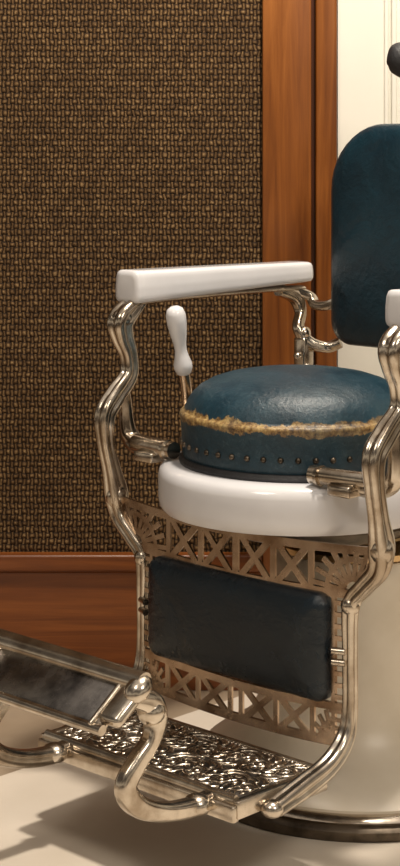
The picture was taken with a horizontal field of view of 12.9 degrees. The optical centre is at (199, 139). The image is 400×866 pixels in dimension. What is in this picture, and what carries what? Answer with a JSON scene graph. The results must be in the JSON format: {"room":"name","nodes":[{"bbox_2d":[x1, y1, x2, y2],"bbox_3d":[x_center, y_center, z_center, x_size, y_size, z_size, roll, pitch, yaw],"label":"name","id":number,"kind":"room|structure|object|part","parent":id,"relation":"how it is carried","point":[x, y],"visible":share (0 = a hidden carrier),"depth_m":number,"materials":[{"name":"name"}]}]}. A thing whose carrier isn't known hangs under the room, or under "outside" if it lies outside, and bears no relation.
{"room":"salon","nodes":[
{"label":"salon","id":0,"kind":"room"},
{"bbox_2d":[0,690,244,775],"bbox_3d":[0.000,1.134,1.100,6.000,0.052,5.200,0,0,0],"label":"floor","id":1,"kind":"structure","parent":0,"point":[19,728],"depth_m":3.36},
{"bbox_2d":[0,692,399,865],"bbox_3d":[-0.020,1.104,1.924,2.045,0.008,2.670,0,0,44],"label":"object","id":2,"kind":"structure","parent":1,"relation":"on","point":[60,814],"depth_m":2.79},
{"bbox_2d":[238,812,399,842],"bbox_3d":[0.267,1.087,3.056,0.584,0.027,0.584,0,0,44],"label":"ring","id":3,"kind":"object","parent":2,"relation":"on","point":[316,831],"visible":0.1,"depth_m":2.77,"materials":[{"name":"metal"}]},
{"bbox_2d":[210,549,399,813],"bbox_3d":[0.267,0.887,3.056,0.540,0.369,0.540,0,0,44],"label":"pedestal","id":4,"kind":"object","parent":3,"relation":"on","point":[368,781],"visible":0.22,"depth_m":2.91,"materials":[{"name":"ceramic"}]},
{"bbox_2d":[285,538,399,564],"bbox_3d":[0.267,0.682,3.056,0.284,0.044,0.284,0,0,44],"label":"base collar","id":5,"kind":"object","parent":4,"relation":"on","point":[319,555],"visible":0.05,"depth_m":2.94,"materials":[{"name":"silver metal"}]},
{"bbox_2d":[179,364,389,474],"bbox_3d":[0.163,0.459,2.948,0.395,0.155,0.395,0,0,44],"label":"seat cushion","id":6,"kind":"object","parent":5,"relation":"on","point":[291,412],"visible":0.89,"depth_m":2.79,"materials":[{"name":"blue leather"}]},
{"bbox_2d":[166,305,192,375],"bbox_3d":[-0.036,0.349,3.078,0.036,0.125,0.055,0,0,44],"label":"lever handle","id":7,"kind":"object","parent":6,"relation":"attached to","point":[176,320],"visible":1,"depth_m":3.07,"materials":[{"name":"white ceramic"}]},
{"bbox_3d":[-0.036,0.349,3.078,0.036,0.125,0.055,0,0,44],"label":"handle","id":8,"kind":"part","parent":7,"relation":"part of","materials":[{"name":"ceramic"}]},
{"bbox_2d":[63,300,399,818],"bbox_3d":[0.024,0.623,2.804,0.638,0.718,0.271,0,0,44],"label":"frames","id":9,"kind":"object","parent":6,"relation":"attached to","point":[376,482],"visible":0.94,"depth_m":2.68,"materials":[{"name":"silver metal"}]},
{"bbox_2d":[38,710,326,823],"bbox_3d":[-0.035,0.958,2.743,0.464,0.037,0.206,0,0,44],"label":"footplate rim","id":10,"kind":"object","parent":9,"relation":"attached to","point":[226,806],"visible":0.44,"depth_m":2.64,"materials":[{"name":"silver metal"}]},
{"bbox_2d":[0,690,214,822],"bbox_3d":[-0.158,0.870,2.615,0.354,0.207,0.198,0,0,44],"label":"footrest arms","id":11,"kind":"object","parent":10,"relation":"on","point":[152,712],"visible":0.73,"depth_m":2.48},
{"bbox_2d":[0,628,152,735],"bbox_3d":[-0.217,0.779,2.553,0.360,0.077,0.087,0,0,44],"label":"frame","id":12,"kind":"object","parent":11,"relation":"attached to","point":[133,686],"depth_m":2.49,"materials":[{"name":"silver metal"}]},
{"bbox_2d":[0,650,115,723],"bbox_3d":[-0.217,0.784,2.553,0.270,0.057,0.071,0,0,44],"label":"pad","id":13,"kind":"object","parent":12,"relation":"in","point":[60,689],"depth_m":2.53,"materials":[{"name":"black leather"}]},
{"bbox_2d":[58,710,308,797],"bbox_3d":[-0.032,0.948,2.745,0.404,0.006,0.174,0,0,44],"label":"footplate","id":14,"kind":"object","parent":10,"relation":"on","point":[267,775],"visible":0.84,"depth_m":2.71,"materials":[{"name":"silver metal"}]},
{"bbox_2d":[138,596,344,666],"bbox_3d":[0.058,0.787,2.838,0.448,0.028,0.018,0,0,44],"label":"bolts","id":15,"kind":"object","parent":9,"relation":"attached to","point":[334,650],"depth_m":2.69,"materials":[{"name":"silver metal"}]},
{"bbox_2d":[141,284,342,364],"bbox_3d":[0.265,0.449,3.054,0.628,0.350,0.475,0,0,44],"label":"brackets","id":16,"kind":"object","parent":6,"relation":"attached to","point":[305,344],"visible":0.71,"depth_m":3.36,"materials":[{"name":"silver metal"}]},
{"bbox_2d":[178,450,308,482],"bbox_3d":[0.163,0.529,2.948,0.398,0.013,0.398,0,0,44],"label":"seat welt","id":17,"kind":"object","parent":6,"relation":"attached to","point":[272,478],"depth_m":2.78,"materials":[{"name":"leather"}]},
{"bbox_2d":[123,497,368,744],"bbox_3d":[0.063,0.772,2.844,0.581,0.321,0.020,0,0,44],"label":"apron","id":18,"kind":"object","parent":6,"relation":"attached to","point":[328,729],"visible":0.94,"depth_m":2.81,"materials":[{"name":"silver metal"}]},
{"bbox_2d":[148,556,330,701],"bbox_3d":[0.055,0.779,2.836,0.386,0.166,0.042,0,0,44],"label":"panel","id":19,"kind":"object","parent":18,"relation":"attached to","point":[272,635],"visible":1,"depth_m":2.80,"materials":[{"name":"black leather"}]},
{"bbox_2d":[116,261,399,326],"bbox_3d":[0.250,0.255,3.038,0.656,0.058,0.475,0,0,44],"label":"armrests","id":20,"kind":"object","parent":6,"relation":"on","point":[144,285],"visible":1,"depth_m":3.16,"materials":[{"name":"ceramic"}]},
{"bbox_2d":[179,435,352,463],"bbox_3d":[0.163,0.500,2.948,0.395,0.010,0.396,0,0,44],"label":"studs","id":21,"kind":"object","parent":6,"relation":"attached to","point":[280,460],"depth_m":2.77,"materials":[{"name":"metal"}]},
{"bbox_3d":[0.348,0.258,3.141,0.057,0.758,0.297,0,0,44],"label":"backrest support","id":22,"kind":"object","parent":6,"relation":"attached to","visible":0},
{"bbox_2d":[387,42,399,77],"bbox_3d":[0.419,-0.141,3.214,0.180,0.078,0.059,0,0,44],"label":"headrest cover","id":23,"kind":"object","parent":22,"relation":"on","point":[393,56],"visible":1,"depth_m":3.24,"materials":[{"name":"black leather"}]},
{"bbox_2d":[241,528,399,544],"bbox_3d":[0.194,0.635,2.980,0.410,0.070,0.420,0,0,44],"label":"seat underframe","id":24,"kind":"object","parent":5,"relation":"on","point":[359,539],"depth_m":2.79,"materials":[{"name":"silver metal"}]},
{"bbox_2d":[178,374,191,406],"bbox_3d":[-0.022,0.502,3.095,0.023,0.197,0.038,0,0,44],"label":"rod","id":25,"kind":"object","parent":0,"point":[185,381],"depth_m":3.08,"materials":[{"name":"silver metal"}]},
{"bbox_2d":[158,451,399,536],"bbox_3d":[0.163,0.574,2.948,0.466,0.079,0.466,0,0,44],"label":"rim","id":26,"kind":"object","parent":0,"point":[188,496],"depth_m":2.74,"materials":[{"name":"white ceramic"}]},
{"bbox_2d":[259,808,399,825],"bbox_3d":[0.267,1.069,3.056,0.574,0.013,0.574,0,0,44],"label":"ring","id":27,"kind":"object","parent":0,"point":[295,814],"depth_m":2.78,"materials":[{"name":"silver metal"}]},
{"bbox_2d":[331,124,399,347],"bbox_3d":[0.407,0.177,3.201,0.422,0.414,0.067,0,0,44],"label":"pad","id":28,"kind":"object","parent":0,"point":[365,187],"depth_m":3.26,"materials":[{"name":"blue leather"}]},
{"bbox_3d":[0.000,-0.220,3.660,6.000,2.760,0.120,0,0,0],"label":"wall","id":29,"kind":"structure","parent":0,"visible":0},
{"bbox_2d":[0,572,260,689],"bbox_3d":[-1.438,0.988,3.579,3.125,0.240,0.041,0,0,0],"label":"baseboard","id":30,"kind":"structure","parent":29,"relation":"attached to","point":[90,613],"depth_m":3.56,"materials":[{"name":"brown wood"}]},
{"bbox_2d":[0,552,261,571],"bbox_3d":[-1.038,0.850,3.572,2.325,0.035,0.052,0,0,0],"label":"trim","id":31,"kind":"structure","parent":29,"relation":"attached to","point":[9,561],"depth_m":3.55,"materials":[{"name":"brown wood"}]},
{"bbox_2d":[0,0,261,551],"bbox_3d":[-1.035,-0.320,3.586,2.330,2.360,0.027,0,0,0],"label":"wall panel","id":32,"kind":"object","parent":29,"relation":"attached to","point":[131,130],"visible":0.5,"depth_m":3.57,"materials":[{"name":"fabric"}]},
{"bbox_2d":[262,0,310,573],"bbox_3d":[0.175,-0.196,3.576,0.098,2.608,0.045,0,0,0],"label":"trim","id":33,"kind":"structure","parent":29,"relation":"attached to","point":[286,24],"depth_m":3.55,"materials":[{"name":"brown wood"}]},
{"bbox_2d":[311,0,314,364],"bbox_3d":[0.229,-0.196,3.587,0.008,2.608,0.023,0,0,0],"label":"trim","id":34,"kind":"structure","parent":29,"relation":"attached to","point":[312,1],"depth_m":3.58,"materials":[{"name":"brown wood"}]},
{"bbox_2d":[315,0,336,366],"bbox_3d":[0.255,-0.196,3.579,0.043,2.608,0.041,0,0,0],"label":"trim","id":35,"kind":"structure","parent":29,"relation":"attached to","point":[325,10],"depth_m":3.56,"materials":[{"name":"brown wood"}]},
{"bbox_2d":[337,0,399,378],"bbox_3d":[0.714,-0.046,3.580,0.872,2.308,0.040,0,0,0],"label":"door","id":36,"kind":"structure","parent":29,"relation":"in","point":[368,92],"depth_m":3.58,"materials":[{"name":"beige paint"}]}
]}

